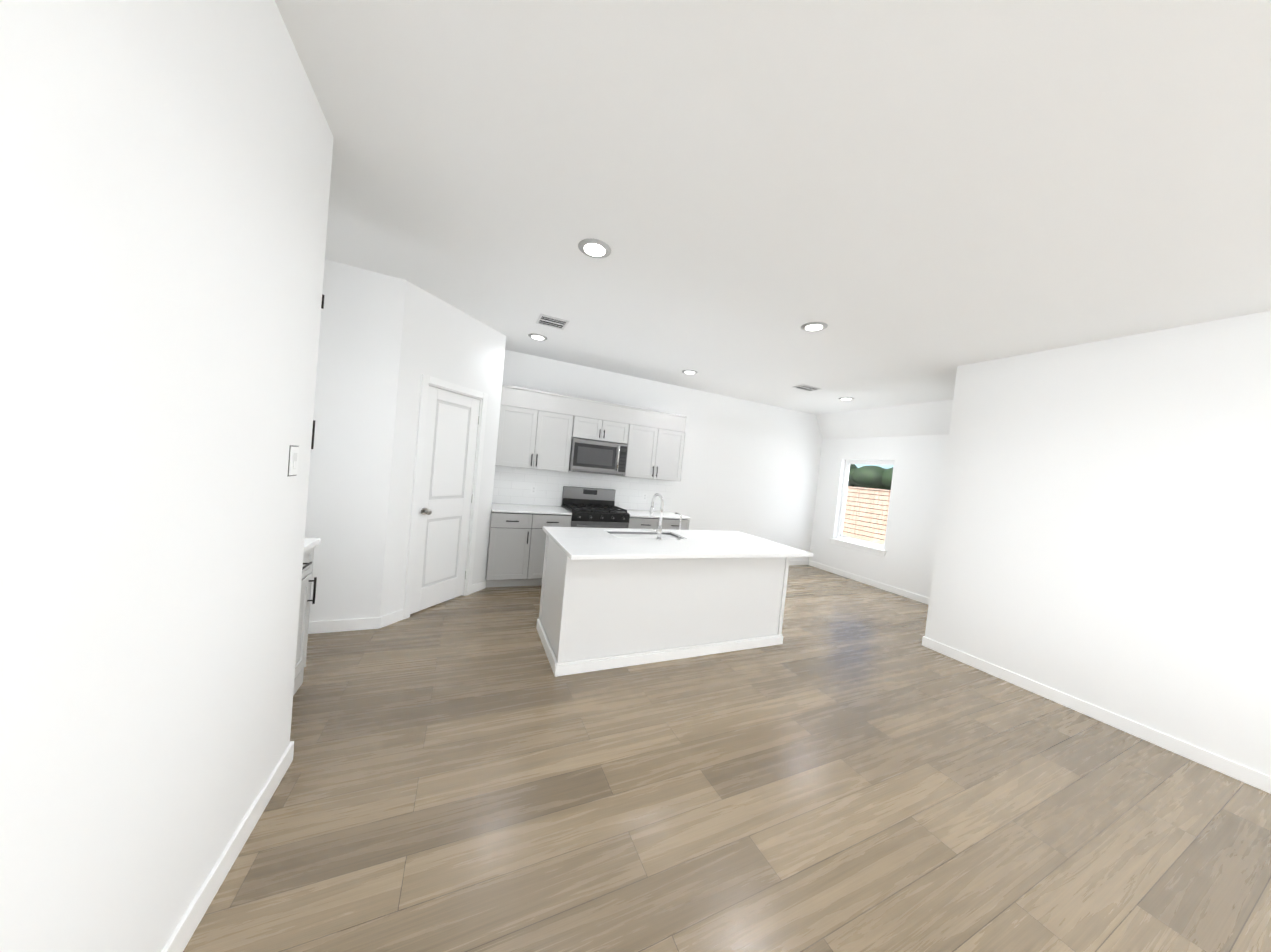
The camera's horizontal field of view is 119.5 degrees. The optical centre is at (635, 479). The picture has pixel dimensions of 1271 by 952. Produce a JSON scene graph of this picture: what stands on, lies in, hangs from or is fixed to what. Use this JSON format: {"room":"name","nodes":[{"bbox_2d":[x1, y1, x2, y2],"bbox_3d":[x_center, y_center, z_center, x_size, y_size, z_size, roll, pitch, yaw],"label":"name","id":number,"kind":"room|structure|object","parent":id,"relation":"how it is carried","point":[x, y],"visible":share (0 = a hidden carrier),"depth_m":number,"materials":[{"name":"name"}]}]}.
{"room":"kitchen","nodes":[
{"label":"kitchen","id":0,"kind":"room"},
{"bbox_2d":[0,0,333,951],"bbox_3d":[-0.601,0.065,-1.136,0.718,2.830,5.840,5,2,-24],"label":"wall","id":1,"kind":"structure","parent":0,"point":[164,182],"depth_m":0.82,"materials":[{"name":"white paint"}]},
{"bbox_2d":[287,445,298,476],"bbox_3d":[-1.388,-0.074,1.510,0.011,0.124,0.080,5,2,-24],"label":"switch plate","id":2,"kind":"object","parent":1,"relation":"attached to","point":[293,461],"visible":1,"depth_m":1.50,"materials":[{"name":"white plastic"}]},
{"bbox_2d":[311,294,324,448],"bbox_3d":[-1.432,-0.479,1.663,0.019,0.691,0.010,5,2,-24],"label":"hinge","id":3,"kind":"object","parent":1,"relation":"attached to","point":[313,429],"visible":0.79,"depth_m":1.67,"materials":[{"name":"brown metal"}]},
{"bbox_2d":[161,560,1270,951],"bbox_3d":[1.747,1.589,1.662,7.280,0.095,8.583,5,2,-24],"label":"baseboard","id":4,"kind":"structure","parent":1,"relation":"attached to","point":[183,932],"depth_m":2.44,"materials":[{"name":"white paint"}]},
{"bbox_2d":[305,259,405,621],"bbox_3d":[-2.304,-0.213,2.918,0.682,2.830,0.120,5,2,-24],"label":"wall","id":5,"kind":"structure","parent":0,"point":[359,348],"depth_m":2.89,"materials":[{"name":"white paint"}]},
{"bbox_2d":[380,280,505,616],"bbox_3d":[-2.274,-0.236,3.824,1.559,2.830,1.749,5,2,-24],"label":"wall","id":6,"kind":"structure","parent":0,"point":[443,340],"depth_m":3.22,"materials":[{"name":"white paint"}]},
{"bbox_2d":[410,386,479,613],"bbox_3d":[-1.826,0.195,3.583,0.471,2.048,0.491,5,2,-24],"label":"pantry door","id":7,"kind":"structure","parent":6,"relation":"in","point":[446,494],"depth_m":3.55,"materials":[{"name":"white paint"}]},
{"bbox_2d":[403,374,487,619],"bbox_3d":[-1.824,0.161,3.582,0.595,2.140,0.613,5,2,-24],"label":"door frame","id":8,"kind":"structure","parent":6,"relation":"attached to","point":[427,381],"depth_m":3.30,"materials":[{"name":"white paint"}]},
{"bbox_2d":[502,350,821,559],"bbox_3d":[0.876,0.011,5.937,5.940,2.830,0.120,5,2,-24],"label":"wall","id":9,"kind":"structure","parent":0,"point":[750,467],"depth_m":6.14,"materials":[{"name":"white paint"}]},
{"bbox_2d":[495,385,686,481],"bbox_3d":[-0.517,-0.543,4.995,2.545,0.951,0.382,5,2,-24],"label":"upper cabinet","id":10,"kind":"object","parent":9,"relation":"attached to","point":[539,430],"visible":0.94,"depth_m":4.71,"materials":[{"name":"grey paint"}]},
{"bbox_2d":[569,438,627,475],"bbox_3d":[-0.527,-0.288,4.971,0.754,0.422,0.450,5,2,-24],"label":"over-the-range microwave","id":11,"kind":"object","parent":10,"relation":"attached to","point":[595,457],"visible":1,"depth_m":4.80,"materials":[{"name":"silver metal"}]},
{"bbox_2d":[183,565,1270,951],"bbox_3d":[1.767,1.669,1.676,7.580,0.060,8.823,5,2,-24],"label":"floor","id":12,"kind":"structure","parent":0,"point":[849,765],"depth_m":1.71,"materials":[{"name":"brown wood"}]},
{"bbox_2d":[293,538,319,695],"bbox_3d":[-2.044,0.813,1.900,0.467,0.895,0.670,5,2,-24],"label":"base cabinet","id":13,"kind":"object","parent":12,"relation":"on","point":[305,597],"visible":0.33,"depth_m":2.21,"materials":[{"name":"grey paint"}]},
{"bbox_2d":[485,466,690,586],"bbox_3d":[-0.545,0.629,4.912,2.601,1.382,0.662,5,2,-24],"label":"base cabinet","id":14,"kind":"object","parent":12,"relation":"on","point":[516,545],"visible":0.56,"depth_m":4.73,"materials":[{"name":"grey paint"}]},
{"bbox_2d":[561,486,629,527],"bbox_3d":[-0.561,0.730,4.889,0.760,1.180,0.673,5,2,-24],"label":"gas range","id":15,"kind":"object","parent":12,"relation":"on","point":[591,507],"visible":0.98,"depth_m":4.79,"materials":[{"name":"silver metal"}]},
{"bbox_2d":[536,526,812,676],"bbox_3d":[0.329,0.994,3.308,2.186,0.914,1.025,5,2,-24],"label":"kitchen island","id":16,"kind":"object","parent":12,"relation":"on","point":[611,598],"visible":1,"depth_m":2.97,"materials":[{"name":"white paint"}]},
{"bbox_2d":[650,493,663,540],"bbox_3d":[0.159,0.319,3.256,0.115,0.398,0.224,5,2,-24],"label":"faucet","id":17,"kind":"object","parent":16,"relation":"on","point":[659,533],"visible":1,"depth_m":3.19,"materials":[{"name":"silver metal"}]},
{"bbox_2d":[675,512,681,540],"bbox_3d":[0.376,0.419,3.313,0.040,0.237,0.121,5,2,-24],"label":"soap dispenser","id":18,"kind":"object","parent":16,"relation":"on","point":[678,538],"visible":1,"depth_m":3.27,"materials":[{"name":"silver metal"}]},
{"bbox_2d":[275,0,1270,438],"bbox_3d":[2.027,-1.013,1.601,7.580,0.530,8.823,5,2,-24],"label":"ceiling","id":19,"kind":"structure","parent":0,"point":[911,204],"depth_m":1.60,"materials":[{"name":"white paint"}]},
{"bbox_2d":[528,333,546,339],"bbox_3d":[-1.063,-1.541,4.032,0.204,0.009,0.204,5,2,-24],"label":"recessed light","id":20,"kind":"object","parent":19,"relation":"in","point":[536,336],"visible":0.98,"depth_m":4.01,"materials":[{"name":"white plastic"}]},
{"bbox_2d":[536,314,568,329],"bbox_3d":[-0.797,-1.501,3.550,0.270,0.010,0.260,5,2,-24],"label":"ceiling vent","id":21,"kind":"object","parent":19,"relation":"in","point":[551,321],"visible":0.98,"depth_m":3.54,"materials":[{"name":"white metal"}]},
{"bbox_2d":[578,239,610,257],"bbox_3d":[-0.251,-1.413,2.284,0.204,0.009,0.204,5,2,-24],"label":"recessed light","id":22,"kind":"object","parent":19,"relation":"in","point":[594,248],"visible":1,"depth_m":2.27,"materials":[{"name":"white plastic"}]},
{"bbox_2d":[682,370,697,373],"bbox_3d":[0.708,-1.392,4.836,0.204,0.009,0.204,5,2,-24],"label":"recessed light","id":23,"kind":"object","parent":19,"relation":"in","point":[689,372],"visible":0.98,"depth_m":4.81,"materials":[{"name":"white plastic"}]},
{"bbox_2d":[793,384,820,391],"bbox_3d":[2.336,-1.239,5.053,0.330,0.010,0.200,5,2,-24],"label":"ceiling vent","id":24,"kind":"object","parent":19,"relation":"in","point":[806,387],"visible":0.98,"depth_m":5.05,"materials":[{"name":"white metal"}]},
{"bbox_2d":[801,322,827,331],"bbox_3d":[1.490,-1.267,3.094,0.204,0.009,0.204,5,2,-24],"label":"recessed light","id":25,"kind":"object","parent":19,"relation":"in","point":[814,326],"visible":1,"depth_m":3.08,"materials":[{"name":"white plastic"}]},
{"bbox_2d":[839,397,853,399],"bbox_3d":[3.096,-1.177,5.444,0.204,0.009,0.204,5,2,-24],"label":"recessed light","id":26,"kind":"object","parent":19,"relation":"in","point":[846,398],"visible":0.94,"depth_m":5.40,"materials":[{"name":"white plastic"}]},
{"bbox_2d":[809,435,948,597],"bbox_3d":[4.079,0.542,5.771,0.180,2.400,2.863,5,2,-24],"label":"wall","id":27,"kind":"structure","parent":0,"point":[906,562],"depth_m":5.70,"materials":[{"name":"white paint"}]},
{"bbox_2d":[830,460,894,556],"bbox_3d":[3.843,0.433,6.238,0.180,1.517,0.980,5,2,-24],"label":"window unit","id":28,"kind":"structure","parent":27,"relation":"in","point":[872,547],"depth_m":6.33,"materials":[{"name":"plastic"}]},
{"bbox_2d":[925,311,1270,775],"bbox_3d":[5.104,0.546,1.453,1.875,2.830,5.840,5,2,-24],"label":"wall","id":29,"kind":"structure","parent":0,"point":[1103,539],"depth_m":2.67,"materials":[{"name":"white paint"}]},
{"label":"outside","id":30,"kind":"structure","parent":0,"visible":0},
{"bbox_3d":[14.991,2.585,24.472,35.360,0.100,46.000,5,2,-24],"label":"ground","id":31,"kind":"structure","parent":30,"visible":0},
{"bbox_2d":[842,486,890,544],"bbox_3d":[3.866,0.763,16.064,0.090,1.845,35.996,5,2,-24],"label":"fence","id":32,"kind":"object","parent":31,"relation":"on","point":[856,517],"depth_m":10.33,"materials":[{"name":"brown wood"}]},
{"bbox_2d":[848,464,892,489],"bbox_3d":[5.865,0.097,25.760,4.244,3.018,34.080,5,2,-24],"label":"trees","id":33,"kind":"object","parent":31,"relation":"on","point":[860,479],"depth_m":14.79,"materials":[{"name":"green plant"}]}
]}

